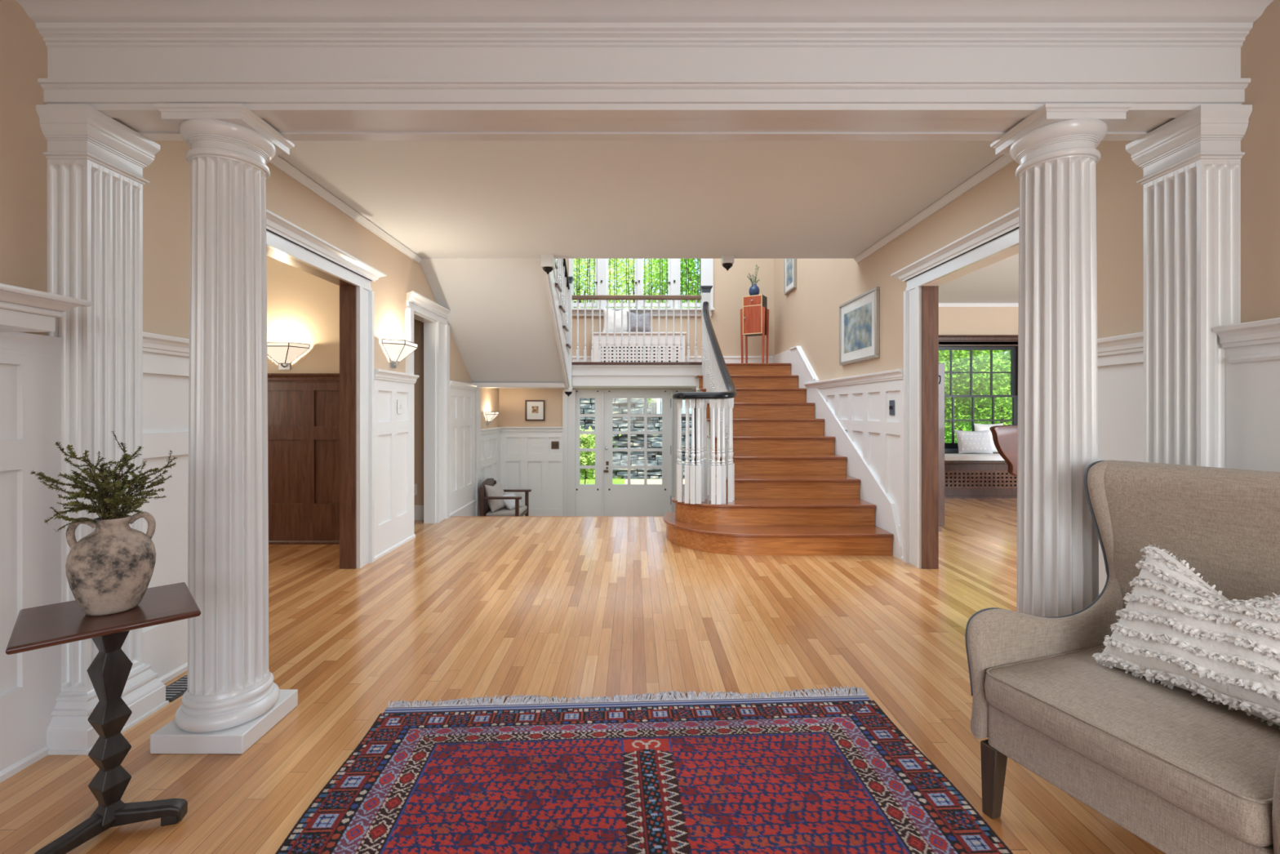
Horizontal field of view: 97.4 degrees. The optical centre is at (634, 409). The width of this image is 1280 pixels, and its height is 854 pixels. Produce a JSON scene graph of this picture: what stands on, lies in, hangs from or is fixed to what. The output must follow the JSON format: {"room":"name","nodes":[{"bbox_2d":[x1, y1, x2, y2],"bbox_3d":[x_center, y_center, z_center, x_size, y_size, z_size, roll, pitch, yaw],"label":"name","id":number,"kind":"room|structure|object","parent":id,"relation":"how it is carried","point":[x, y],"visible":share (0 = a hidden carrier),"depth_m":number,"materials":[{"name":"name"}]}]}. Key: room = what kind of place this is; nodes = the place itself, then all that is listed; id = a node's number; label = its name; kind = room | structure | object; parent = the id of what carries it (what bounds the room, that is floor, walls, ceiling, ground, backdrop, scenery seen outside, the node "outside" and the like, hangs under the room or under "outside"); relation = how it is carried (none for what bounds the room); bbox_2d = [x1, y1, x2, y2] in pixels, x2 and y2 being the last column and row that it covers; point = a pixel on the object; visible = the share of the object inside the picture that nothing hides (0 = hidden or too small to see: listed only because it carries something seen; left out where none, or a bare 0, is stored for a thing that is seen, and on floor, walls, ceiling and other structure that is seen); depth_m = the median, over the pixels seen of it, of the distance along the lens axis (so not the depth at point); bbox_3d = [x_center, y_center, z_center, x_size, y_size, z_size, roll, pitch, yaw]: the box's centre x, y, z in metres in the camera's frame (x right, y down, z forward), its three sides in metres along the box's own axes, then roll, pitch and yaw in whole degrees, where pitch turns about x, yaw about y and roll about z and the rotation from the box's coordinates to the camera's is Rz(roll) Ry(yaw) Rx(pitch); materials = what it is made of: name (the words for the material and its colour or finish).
{"room":"historic interior","nodes":[
{"label":"historic interior","id":0,"kind":"room"},
{"bbox_2d":[0,0,498,429],"bbox_3d":[-2.160,0.215,2.765,0.120,3.370,11.930,0,0,0],"label":"wall","id":1,"kind":"structure","parent":0,"point":[23,49],"depth_m":2.49,"materials":[{"name":"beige paint"}]},
{"bbox_2d":[0,332,62,782],"bbox_3d":[-2.069,0.471,-0.524,0.062,1.457,5.072,0,0,0],"label":"wainscoting","id":2,"kind":"structure","parent":1,"relation":"attached to","point":[30,364],"depth_m":1.90,"materials":[{"name":"white"}]},
{"bbox_2d":[0,283,93,332],"bbox_3d":[-1.916,-0.301,0.845,0.268,0.111,2.011,0,0,0],"label":"ledge molding","id":3,"kind":"structure","parent":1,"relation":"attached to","point":[22,309],"depth_m":1.71,"materials":[{"name":"white paint"}]},
{"bbox_2d":[142,332,189,683],"bbox_3d":[-2.061,0.440,2.545,0.078,1.520,0.610,0,0,0],"label":"wainscoting","id":4,"kind":"structure","parent":1,"relation":"attached to","point":[166,358],"depth_m":2.50,"materials":[{"name":"white"}]},
{"bbox_2d":[266,246,356,568],"bbox_3d":[-2.160,0.128,3.640,0.120,2.145,1.220,0,0,0],"label":"trim","id":5,"kind":"structure","parent":1,"relation":"attached to","point":[348,291],"depth_m":4.24,"materials":[{"name":"brown wood"}]},
{"bbox_2d":[266,208,386,568],"bbox_3d":[-2.049,0.056,3.640,0.102,2.288,1.804,0,0,0],"label":"trim","id":6,"kind":"structure","parent":1,"relation":"attached to","point":[284,237],"depth_m":4.25,"materials":[{"name":"white paint"}]},
{"bbox_2d":[268,155,422,262],"bbox_3d":[-2.079,-1.443,3.850,0.042,0.046,3.220,0,0,0],"label":"trim","id":7,"kind":"structure","parent":1,"relation":"attached to","point":[277,162],"depth_m":3.93,"materials":[{"name":"white paint"}]},
{"bbox_2d":[373,368,419,560],"bbox_3d":[-2.061,0.440,4.870,0.078,1.520,0.840,0,0,0],"label":"trim","id":8,"kind":"structure","parent":1,"relation":"attached to","point":[393,432],"depth_m":4.81,"materials":[{"name":"white wood"}]},
{"bbox_2d":[381,338,417,368],"bbox_3d":[-2.015,-0.474,4.880,0.169,0.224,0.458,0,0,0],"label":"wall sconce","id":9,"kind":"object","parent":1,"relation":"attached to","point":[397,350],"visible":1,"depth_m":4.78,"materials":[{"name":"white glass"}]},
{"bbox_2d":[405,290,450,523],"bbox_3d":[-2.109,0.064,5.720,0.222,2.273,1.284,0,0,0],"label":"trim","id":10,"kind":"structure","parent":1,"relation":"attached to","point":[433,316],"depth_m":5.93,"materials":[{"name":"white paint"}]},
{"bbox_2d":[449,380,477,516],"bbox_3d":[-2.061,0.440,6.785,0.078,1.520,1.050,0,0,0],"label":"trim","id":11,"kind":"structure","parent":1,"relation":"attached to","point":[462,395],"depth_m":6.80,"materials":[{"name":"white wood"}]},
{"bbox_2d":[452,502,475,515],"bbox_3d":[-2.078,1.500,6.798,0.045,0.599,1.025,0,0,0],"label":"trim","id":12,"kind":"structure","parent":1,"relation":"attached to","point":[469,510],"depth_m":7.01,"materials":[{"name":"white"}]},
{"bbox_2d":[475,386,480,515],"bbox_3d":[-2.072,0.700,7.415,0.055,2.200,0.170,0,0,0],"label":"trim","id":13,"kind":"structure","parent":1,"relation":"attached to","point":[477,392],"depth_m":7.36,"materials":[{"name":"white paint"}]},
{"bbox_2d":[480,426,502,484],"bbox_3d":[-2.061,1.035,8.100,0.078,1.530,1.200,0,0,0],"label":"trim","id":14,"kind":"structure","parent":1,"relation":"attached to","point":[491,437],"depth_m":8.14,"materials":[{"name":"white wood"}]},
{"bbox_2d":[484,411,498,425],"bbox_3d":[-2.033,0.128,8.050,0.134,0.194,0.348,0,0,0],"label":"wall sconce","id":15,"kind":"object","parent":1,"relation":"attached to","point":[490,415],"visible":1,"depth_m":7.96,"materials":[{"name":"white glass"}]},
{"bbox_2d":[419,257,571,389],"bbox_3d":[-1.467,-1.000,6.510,1.264,1.500,2.100,0,0,0],"label":"staircase","id":16,"kind":"structure","parent":1,"relation":"attached to","point":[504,319],"depth_m":6.20,"materials":[{"name":"white paint"}]},
{"bbox_2d":[555,258,569,343],"bbox_3d":[-0.885,-1.760,6.460,0.068,1.846,1.946,0,0,0],"label":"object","id":17,"kind":"object","parent":16,"relation":"on","point":[562,275],"visible":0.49,"depth_m":7.03,"materials":[{"name":"white paint"}]},
{"bbox_2d":[564,275,573,396],"bbox_3d":[-0.875,-0.963,7.460,0.131,1.579,0.131,0,0,0],"label":"newel post","id":18,"kind":"object","parent":16,"relation":"attached to","point":[568,392],"visible":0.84,"depth_m":7.41,"materials":[{"name":"white paint"}]},
{"bbox_2d":[471,382,564,387],"bbox_3d":[-1.500,-0.317,7.385,1.200,0.057,0.230,0,0,0],"label":"trim","id":19,"kind":"structure","parent":1,"relation":"attached to","point":[479,384],"depth_m":7.27,"materials":[{"name":"white"}]},
{"bbox_2d":[266,255,339,373],"bbox_3d":[-3.710,-0.135,5.110,2.980,2.670,0.120,0,0,0],"label":"wall","id":20,"kind":"structure","parent":0,"point":[303,307],"depth_m":5.05,"materials":[{"name":"beige paint"}]},
{"bbox_2d":[266,342,310,369],"bbox_3d":[-3.137,-0.471,4.965,0.458,0.229,0.169,0,0,0],"label":"wall sconce","id":21,"kind":"object","parent":20,"relation":"attached to","point":[283,353],"visible":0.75,"depth_m":4.95,"materials":[{"name":"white glass"}]},
{"bbox_2d":[267,373,339,542],"bbox_3d":[-3.710,0.440,5.011,2.980,1.520,0.078,0,0,0],"label":"trim","id":22,"kind":"structure","parent":20,"relation":"attached to","point":[304,408],"depth_m":5.03,"materials":[{"name":"brown wood"}]},
{"bbox_2d":[268,542,339,544],"bbox_3d":[-3.710,1.190,5.010,2.980,0.020,0.020,0,0,0],"label":"baseboard","id":23,"kind":"structure","parent":20,"relation":"attached to","point":[269,543],"depth_m":5.00,"materials":[{"name":"brown wood"}]},
{"bbox_2d":[413,318,423,505],"bbox_3d":[-2.960,-0.135,6.180,1.480,2.670,0.120,0,0,0],"label":"wall","id":24,"kind":"structure","parent":0,"point":[418,325],"depth_m":6.12,"materials":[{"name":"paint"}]},
{"bbox_2d":[413,505,423,519],"bbox_3d":[-2.910,1.120,6.110,1.380,0.160,0.020,0,0,0],"label":"baseboard","id":25,"kind":"structure","parent":24,"relation":"attached to","point":[418,509],"depth_m":6.10,"materials":[{"name":"white"}]},
{"bbox_2d":[0,497,1165,853],"bbox_3d":[0.900,1.260,2.600,12.200,0.120,11.600,0,0,0],"label":"floor","id":26,"kind":"structure","parent":0,"point":[467,606],"depth_m":2.84,"materials":[{"name":"brown wood"}]},
{"bbox_2d":[35,104,168,755],"bbox_3d":[-2.000,0.065,2.126,0.200,2.270,0.341,0,0,0],"label":"fluted pilaster","id":27,"kind":"object","parent":26,"relation":"on","point":[96,162],"visible":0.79,"depth_m":2.04,"materials":[{"name":"white paint"}]},
{"bbox_2d":[5,582,200,853],"bbox_3d":[-1.494,0.885,1.603,0.372,0.630,0.372,0,0,-44],"label":"pedestal table","id":28,"kind":"object","parent":26,"relation":"on","point":[39,627],"visible":0.98,"depth_m":1.58,"materials":[{"name":"brown wood"}]},
{"bbox_2d":[65,511,155,615],"bbox_3d":[-1.487,0.434,1.603,0.189,0.271,0.189,0,0,0],"label":"vase","id":29,"kind":"object","parent":28,"relation":"on","point":[109,570],"visible":0.98,"depth_m":1.55,"materials":[{"name":"ceramic"}]},
{"bbox_2d":[29,431,176,531],"bbox_3d":[-1.489,0.206,1.591,0.298,0.289,0.190,0,0,-36],"label":"greenery","id":30,"kind":"object","parent":29,"relation":"in","point":[110,508],"visible":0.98,"depth_m":1.58,"materials":[{"name":"green plant"}]},
{"bbox_2d":[165,675,187,701],"bbox_3d":[-1.960,1.196,2.420,0.120,0.008,0.220,0,0,0],"label":"floor vent","id":31,"kind":"object","parent":26,"relation":"in","point":[177,688],"visible":0.52,"depth_m":2.41,"materials":[{"name":"black metal"}]},
{"bbox_2d":[150,103,297,753],"bbox_3d":[-1.525,0.065,2.119,0.324,2.270,0.324,0,0,0],"label":"fluted column","id":32,"kind":"structure","parent":26,"relation":"on","point":[232,699],"depth_m":2.03,"materials":[{"name":"white paint"}]},
{"bbox_2d":[275,685,1013,853],"bbox_3d":[0.062,1.188,0.823,1.997,0.022,3.135,0,0,-3],"label":"area rug","id":33,"kind":"object","parent":26,"relation":"on","point":[798,774],"visible":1,"depth_m":1.79,"materials":[{"name":"fabric"}]},
{"bbox_2d":[938,363,944,531],"bbox_3d":[2.743,0.372,5.732,0.585,1.655,0.536,0,0,0],"label":"tall cabinet","id":34,"kind":"object","parent":26,"relation":"on","point":[941,366],"visible":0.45,"depth_m":5.50,"materials":[{"name":"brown wood"}]},
{"bbox_2d":[944,453,1017,497],"bbox_3d":[4.850,0.906,7.775,2.700,0.588,0.410,0,0,0],"label":"window seat","id":35,"kind":"object","parent":26,"relation":"on","point":[966,475],"visible":0.24,"depth_m":7.62,"materials":[{"name":"brown wood"}]},
{"bbox_2d":[955,430,993,453],"bbox_3d":[4.700,0.447,7.785,0.480,0.326,0.187,0,0,0],"label":"cushion","id":36,"kind":"object","parent":35,"relation":"on","point":[968,442],"visible":1,"depth_m":7.73,"materials":[{"name":"white fabric"}]},
{"bbox_2d":[944,453,1004,461],"bbox_3d":[4.850,0.655,7.745,1.800,0.087,0.310,0,0,0],"label":"seat cushion","id":37,"kind":"object","parent":35,"relation":"on","point":[948,457],"depth_m":7.59,"materials":[{"name":"white fabric"}]},
{"bbox_2d":[944,471,1017,488],"bbox_3d":[4.900,0.950,7.629,2.590,0.240,0.014,0,0,0],"label":"grille","id":38,"kind":"object","parent":35,"relation":"attached to","point":[953,479],"depth_m":7.62,"materials":[{"name":"brown wood"}]},
{"bbox_2d":[973,422,1003,452],"bbox_3d":[4.980,0.402,7.885,0.446,0.417,0.148,0,0,-7],"label":"cushion","id":39,"kind":"object","parent":35,"relation":"on","point":[978,427],"visible":0.33,"depth_m":7.85,"materials":[{"name":"white fabric"}]},
{"bbox_2d":[989,425,1017,475],"bbox_3d":[4.640,0.689,6.721,0.960,1.021,0.598,0,0,0],"label":"leather chair","id":40,"kind":"object","parent":26,"relation":"on","point":[1004,437],"visible":0.23,"depth_m":6.49,"materials":[{"name":"brown leather"}]},
{"bbox_2d":[990,103,1133,617],"bbox_3d":[1.590,0.065,2.119,0.324,2.270,0.324,0,0,0],"label":"fluted column","id":41,"kind":"structure","parent":26,"relation":"on","point":[1054,148],"depth_m":2.03,"materials":[{"name":"white paint"}]},
{"bbox_2d":[964,460,1279,853],"bbox_3d":[1.498,0.685,1.503,0.801,1.030,0.733,0,0,-19],"label":"armchair","id":42,"kind":"object","parent":26,"relation":"on","point":[1180,771],"visible":0.84,"depth_m":1.53,"materials":[{"name":"fabric"}]},
{"bbox_2d":[984,646,1279,846],"bbox_3d":[1.409,0.808,1.478,0.618,0.116,0.608,0,0,-19],"label":"seat cushion","id":43,"kind":"object","parent":42,"relation":"on","point":[1215,764],"depth_m":1.35,"materials":[{"name":"fabric"}]},
{"bbox_2d":[1092,543,1279,728],"bbox_3d":[1.512,0.571,1.443,0.225,0.385,0.544,0,0,-18],"label":"throw pillow","id":44,"kind":"object","parent":42,"relation":"on","point":[1174,628],"visible":1,"depth_m":1.45,"materials":[{"name":"white fabric"}]},
{"bbox_2d":[1125,104,1252,467],"bbox_3d":[2.069,0.065,2.126,0.200,2.270,0.341,0,0,0],"label":"fluted pilaster","id":45,"kind":"object","parent":26,"relation":"on","point":[1191,163],"visible":0.56,"depth_m":2.05,"materials":[{"name":"white paint"}]},
{"bbox_2d":[498,258,773,426],"bbox_3d":[0.035,-1.100,8.800,4.510,6.000,0.140,0,0,0],"label":"wall","id":46,"kind":"structure","parent":0,"point":[730,286],"depth_m":8.73,"materials":[{"name":"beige paint"}]},
{"bbox_2d":[500,426,562,515],"bbox_3d":[-1.605,1.035,8.691,0.990,1.530,0.078,0,0,0],"label":"trim","id":47,"kind":"structure","parent":46,"relation":"attached to","point":[528,460],"depth_m":8.70,"materials":[{"name":"white wood"}]},
{"bbox_2d":[525,400,545,420],"bbox_3d":[-1.537,0.015,8.714,0.300,0.320,0.029,0,0,0],"label":"framed picture","id":48,"kind":"object","parent":46,"relation":"attached to","point":[535,409],"visible":1,"depth_m":8.71,"materials":[{"name":"brown wood"}]},
{"bbox_2d":[497,386,696,389],"bbox_3d":[0.035,-0.454,8.130,4.270,0.284,1.200,0,0,0],"label":"trim","id":49,"kind":"structure","parent":46,"relation":"attached to","point":[573,387],"depth_m":8.30,"materials":[{"name":"white"}]},
{"bbox_2d":[562,389,696,515],"bbox_3d":[0.030,0.744,8.758,2.280,2.112,0.145,0,0,0],"label":"door","id":50,"kind":"structure","parent":46,"relation":"in","point":[602,498],"depth_m":8.76,"materials":[{"name":"white wood"}]},
{"bbox_2d":[572,364,702,386],"bbox_3d":[0.035,-0.454,7.510,1.730,0.284,0.050,0,0,0],"label":"trim","id":51,"kind":"structure","parent":46,"relation":"attached to","point":[582,375],"depth_m":7.50,"materials":[{"name":"white"}]},
{"bbox_2d":[568,258,714,315],"bbox_3d":[0.072,-2.223,8.730,2.315,1.555,0.200,0,0,0],"label":"window","id":52,"kind":"structure","parent":46,"relation":"in","point":[706,265],"depth_m":8.72,"materials":[{"name":"white paint"}]},
{"bbox_2d":[572,355,773,363],"bbox_3d":[0.035,-0.726,8.713,4.270,0.200,0.035,0,0,0],"label":"baseboard","id":53,"kind":"structure","parent":46,"relation":"attached to","point":[728,359],"depth_m":8.70,"materials":[{"name":"white wood"}]},
{"bbox_2d":[277,140,1003,257],"bbox_3d":[0.035,-1.620,3.850,4.270,0.300,3.220,0,0,0],"label":"ceiling","id":54,"kind":"structure","parent":0,"point":[436,198],"depth_m":3.77,"materials":[{"name":"white paint"}]},
{"bbox_2d":[540,254,555,274],"bbox_3d":[-0.830,-1.385,5.400,0.120,0.174,0.120,0,0,0],"label":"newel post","id":55,"kind":"object","parent":54,"relation":"attached to","point":[547,262],"visible":1,"depth_m":5.34,"materials":[{"name":"white paint"}]},
{"bbox_2d":[720,254,733,271],"bbox_3d":[0.895,-1.403,5.400,0.110,0.139,0.110,0,0,0],"label":"newel post","id":56,"kind":"object","parent":54,"relation":"attached to","point":[726,260],"visible":1,"depth_m":5.35,"materials":[{"name":"white paint"}]},
{"bbox_2d":[938,253,1018,302],"bbox_3d":[4.645,-1.560,4.900,4.710,0.100,6.800,0,0,0],"label":"ceiling","id":57,"kind":"structure","parent":0,"point":[997,282],"depth_m":6.89,"materials":[{"name":"white paint"}]},
{"bbox_2d":[938,306,1018,453],"bbox_3d":[4.645,-0.155,8.070,4.710,2.710,0.140,0,0,0],"label":"wall","id":58,"kind":"structure","parent":0,"point":[952,320],"depth_m":8.00,"materials":[{"name":"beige paint"}]},
{"bbox_2d":[938,334,1017,452],"bbox_3d":[4.725,-0.225,8.020,2.050,1.660,0.200,0,0,0],"label":"window","id":59,"kind":"structure","parent":58,"relation":"in","point":[946,342],"depth_m":8.03,"materials":[{"name":"brown wood"}]},
{"bbox_2d":[938,302,1018,306],"bbox_3d":[4.595,-1.483,7.979,4.610,0.046,0.042,0,0,0],"label":"trim","id":60,"kind":"structure","parent":58,"relation":"attached to","point":[940,304],"depth_m":7.97,"materials":[{"name":"white wood"}]},
{"bbox_2d":[773,0,1279,381],"bbox_3d":[2.230,-1.100,2.765,0.120,6.000,11.930,0,0,0],"label":"wall","id":61,"kind":"structure","parent":0,"point":[1119,197],"depth_m":2.59,"materials":[{"name":"beige paint"}]},
{"bbox_2d":[450,515,662,516],"bbox_3d":[0.035,1.349,6.295,4.270,0.302,0.040,0,0,0],"label":"trim","id":62,"kind":"structure","parent":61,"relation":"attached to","point":[451,516],"depth_m":6.31,"materials":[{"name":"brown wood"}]},
{"bbox_2d":[15,0,1273,140],"bbox_3d":[0.035,-1.420,2.030,4.270,0.700,0.420,0,0,0],"label":"ceiling beam","id":63,"kind":"structure","parent":61,"relation":"attached to","point":[309,69],"depth_m":2.00,"materials":[{"name":"white paint"}]},
{"bbox_2d":[555,257,853,258],"bbox_3d":[0.650,-1.640,5.470,3.040,0.340,0.020,0,0,0],"label":"trim","id":64,"kind":"structure","parent":61,"relation":"attached to","point":[555,258],"depth_m":5.47,"materials":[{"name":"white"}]},
{"bbox_2d":[773,349,791,363],"bbox_3d":[2.155,-0.728,8.170,0.030,0.204,1.060,0,0,0],"label":"baseboard","id":65,"kind":"structure","parent":61,"relation":"attached to","point":[784,357],"depth_m":8.09,"materials":[{"name":"white wood"}]},
{"bbox_2d":[783,258,796,294],"bbox_3d":[2.151,-2.015,7.770,0.037,0.770,0.500,0,0,0],"label":"framed picture","id":66,"kind":"object","parent":61,"relation":"attached to","point":[789,264],"visible":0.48,"depth_m":7.75,"materials":[{"name":"silver metal"}]},
{"bbox_2d":[786,258,792,287],"bbox_3d":[2.143,-2.015,7.770,0.002,0.580,0.310,0,0,0],"label":"print","id":67,"kind":"object","parent":66,"relation":"attached to","point":[788,261],"depth_m":7.79},
{"bbox_2d":[804,368,903,560],"bbox_3d":[2.131,0.440,5.700,0.078,1.520,2.500,0,0,0],"label":"trim","id":68,"kind":"structure","parent":61,"relation":"attached to","point":[860,403],"depth_m":4.98,"materials":[{"name":"white wood"}]},
{"bbox_2d":[839,286,879,364],"bbox_3d":[2.151,-0.772,5.415,0.037,0.625,0.890,0,0,0],"label":"framed picture","id":69,"kind":"object","parent":61,"relation":"attached to","point":[860,316],"visible":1,"depth_m":5.33,"materials":[{"name":"paper"}]},
{"bbox_2d":[844,302,871,353],"bbox_3d":[2.143,-0.772,5.415,0.002,0.399,0.664,0,0,0],"label":"print","id":70,"kind":"object","parent":69,"relation":"attached to","point":[857,319],"depth_m":5.38},
{"bbox_2d":[921,285,938,568],"bbox_3d":[2.230,0.128,3.640,0.120,2.145,1.220,0,0,0],"label":"trim","id":71,"kind":"structure","parent":61,"relation":"attached to","point":[930,294],"depth_m":4.24,"materials":[{"name":"brown wood"}]},
{"bbox_2d":[853,155,1014,262],"bbox_3d":[2.149,-1.443,3.850,0.042,0.046,3.220,0,0,0],"label":"trim","id":72,"kind":"structure","parent":61,"relation":"attached to","point":[1002,162],"depth_m":3.91,"materials":[{"name":"white paint"}]},
{"bbox_2d":[890,207,1019,568],"bbox_3d":[2.119,0.056,3.640,0.102,2.288,1.804,0,0,0],"label":"trim","id":73,"kind":"structure","parent":61,"relation":"attached to","point":[1001,234],"depth_m":4.26,"materials":[{"name":"white paint"}]},
{"bbox_2d":[924,244,1018,285],"bbox_3d":[2.230,-0.938,3.640,0.120,0.015,1.190,0,0,0],"label":"trim","id":74,"kind":"structure","parent":61,"relation":"attached to","point":[1014,251],"depth_m":3.66,"materials":[{"name":"white"}]},
{"bbox_2d":[1097,331,1143,595],"bbox_3d":[2.131,0.440,2.545,0.078,1.520,0.610,0,0,0],"label":"wainscoting","id":75,"kind":"structure","parent":61,"relation":"attached to","point":[1120,358],"depth_m":2.49,"materials":[{"name":"white wood"}]},
{"bbox_2d":[1212,317,1279,471],"bbox_3d":[2.119,0.453,-0.524,0.103,1.495,5.072,0,0,0],"label":"wainscoting","id":76,"kind":"structure","parent":61,"relation":"attached to","point":[1252,389],"depth_m":1.92,"materials":[{"name":"white"}]},
{"bbox_2d":[1228,351,1279,364],"bbox_3d":[2.135,-0.175,-0.535,0.070,0.030,5.050,0,0,0],"label":"trim","id":77,"kind":"structure","parent":61,"relation":"attached to","point":[1273,356],"depth_m":1.91,"materials":[{"name":"white wood"}]},
{"bbox_3d":[0.035,1.850,8.005,4.510,0.100,1.650,0,0,0],"label":"floor","id":78,"kind":"structure","parent":0,"visible":0},
{"bbox_2d":[480,478,531,515],"bbox_3d":[-1.722,1.365,7.590,0.535,0.870,0.730,0,0,0],"label":"wooden armchair","id":79,"kind":"object","parent":78,"relation":"on","point":[485,510],"visible":0.59,"depth_m":7.36,"materials":[{"name":"brown wood"}]},
{"bbox_2d":[484,480,506,512],"bbox_3d":[-1.848,1.162,7.519,0.178,0.366,0.428,0,0,16],"label":"cushion","id":80,"kind":"object","parent":79,"relation":"on","point":[496,490],"visible":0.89,"depth_m":7.39,"materials":[{"name":"fabric"}]},
{"bbox_2d":[502,493,522,509],"bbox_3d":[-1.680,1.251,7.669,0.190,0.196,0.332,0,0,18],"label":"cushion","id":81,"kind":"object","parent":79,"relation":"on","point":[509,504],"visible":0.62,"depth_m":7.56,"materials":[{"name":"white fabric"}]},
{"bbox_2d":[662,346,902,559],"bbox_3d":[1.220,0.483,6.194,1.899,2.634,3.387,0,0,0],"label":"staircase","id":82,"kind":"structure","parent":78,"relation":"on","point":[803,487],"depth_m":5.29,"materials":[{"name":"brown wood"}]},
{"bbox_2d":[671,301,736,504],"bbox_3d":[0.885,-0.294,6.146,0.581,2.259,2.565,0,0,14],"label":"stair railing","id":83,"kind":"object","parent":82,"relation":"on","point":[718,384],"visible":0.99,"depth_m":5.08,"materials":[{"name":"black paint"}]},
{"bbox_2d":[699,285,712,361],"bbox_3d":[0.955,-0.933,7.500,0.159,1.407,0.159,0,0,0],"label":"newel post","id":84,"kind":"object","parent":82,"relation":"on","point":[705,290],"visible":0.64,"depth_m":7.45,"materials":[{"name":"white paint"}]},
{"bbox_3d":[0.012,-0.611,8.145,4.223,0.030,1.170,0,0,0],"label":"floor","id":85,"kind":"structure","parent":0,"visible":0},
{"bbox_2d":[572,361,702,364],"bbox_3d":[0.035,-0.613,7.510,1.730,0.034,0.100,0,0,0],"label":"trim","id":86,"kind":"structure","parent":85,"relation":"attached to","point":[573,362],"depth_m":7.46,"materials":[{"name":"brown wood"}]},
{"bbox_2d":[572,294,701,361],"bbox_3d":[0.030,-1.076,7.505,1.720,0.892,0.060,0,0,0],"label":"landing railing","id":87,"kind":"object","parent":86,"relation":"on","point":[577,297],"visible":1,"depth_m":7.49,"materials":[{"name":"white wood"}]},
{"bbox_2d":[593,332,686,361],"bbox_3d":[0.070,-0.890,8.545,1.420,0.529,0.290,0,0,0],"label":"radiator cover","id":88,"kind":"object","parent":85,"relation":"on","point":[596,335],"visible":0.55,"depth_m":8.42,"materials":[{"name":"white wood"}]},
{"bbox_2d":[602,308,628,332],"bbox_3d":[-0.270,-1.352,8.540,0.420,0.391,0.170,0,0,0],"label":"cushion","id":89,"kind":"object","parent":88,"relation":"on","point":[611,313],"visible":0.74,"depth_m":8.49,"materials":[{"name":"white fabric"}]},
{"bbox_2d":[626,311,650,332],"bbox_3d":[0.065,-1.317,8.476,0.369,0.342,0.154,0,0,0],"label":"cushion","id":90,"kind":"object","parent":88,"relation":"on","point":[633,316],"visible":0.77,"depth_m":8.43,"materials":[{"name":"grey fabric"}]},
{"bbox_2d":[598,344,679,361],"bbox_3d":[0.070,-0.826,8.429,1.229,0.288,0.014,0,0,0],"label":"grille","id":91,"kind":"object","parent":88,"relation":"attached to","point":[625,347],"depth_m":8.42,"materials":[{"name":"white"}]},
{"bbox_2d":[740,294,768,363],"bbox_3d":[1.767,-1.142,8.266,0.370,1.032,0.272,0,0,30],"label":"cabinet","id":92,"kind":"object","parent":85,"relation":"on","point":[754,313],"visible":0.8,"depth_m":8.20,"materials":[{"name":"brown wood"}]},
{"label":"outside","id":93,"kind":"structure","parent":0,"visible":0},
{"bbox_2d":[579,430,970,484],"bbox_3d":[5.000,2.000,34.435,70.000,0.200,51.130,0,0,0],"label":"ground","id":94,"kind":"structure","parent":93,"point":[615,481],"depth_m":14.89,"materials":[{"name":"plant"}]},
{"bbox_2d":[579,425,621,484],"bbox_3d":[-1.088,1.104,12.803,1.592,1.597,1.147,0,0,-3],"label":"leafy bush","id":95,"kind":"object","parent":94,"relation":"on","point":[586,441],"visible":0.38,"depth_m":12.60,"materials":[{"name":"green plant"}]},
{"bbox_2d":[573,258,645,307],"bbox_3d":[-1.656,-1.964,16.995,4.779,7.732,3.334,0,0,-22],"label":"tree","id":96,"kind":"object","parent":94,"relation":"on","point":[586,278],"visible":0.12,"depth_m":16.71,"materials":[{"name":"green plant"}]},
{"bbox_2d":[579,398,691,479],"bbox_3d":[-0.538,0.648,16.220,7.924,2.516,1.920,0,0,0],"label":"stone wall","id":97,"kind":"structure","parent":94,"relation":"on","point":[587,406],"depth_m":15.80,"materials":[{"name":"grey stone"}]},
{"bbox_2d":[573,258,699,435],"bbox_3d":[0.154,-2.137,16.488,4.315,8.078,4.124,0,0,-32],"label":"tree","id":98,"kind":"object","parent":94,"relation":"on","point":[629,265],"visible":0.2,"depth_m":16.12,"materials":[{"name":"green plant"}]},
{"bbox_2d":[624,479,684,484],"bbox_3d":[1.675,1.890,12.200,3.850,0.020,6.000,0,0,0],"label":"garden path","id":99,"kind":"structure","parent":94,"relation":"on","point":[632,481],"depth_m":14.57,"materials":[{"name":"white concrete"}]},
{"bbox_2d":[626,258,699,307],"bbox_3d":[1.942,-2.080,15.024,4.338,7.964,3.507,0,0,-24],"label":"tree","id":100,"kind":"object","parent":94,"relation":"on","point":[693,291],"visible":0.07,"depth_m":14.90,"materials":[{"name":"green plant"}]},
{"bbox_2d":[657,398,691,413],"bbox_3d":[4.500,-0.550,23.000,7.400,4.900,4.800,0,0,0],"label":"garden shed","id":101,"kind":"object","parent":94,"relation":"on","point":[659,400],"visible":0.07,"depth_m":20.97,"materials":[{"name":"white"}]},
{"bbox_2d":[938,350,1012,443],"bbox_3d":[5.887,-0.774,11.251,4.296,5.435,4.224,0,0,-45],"label":"shade tree","id":102,"kind":"object","parent":94,"relation":"on","point":[960,358],"visible":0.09,"depth_m":10.88,"materials":[{"name":"green plant"}]},
{"bbox_2d":[944,350,1012,435],"bbox_3d":[7.860,-0.487,12.250,5.322,5.861,4.322,0,0,36],"label":"shade tree","id":103,"kind":"object","parent":94,"relation":"on","point":[1008,352],"visible":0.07,"depth_m":11.67,"materials":[{"name":"green plant"}]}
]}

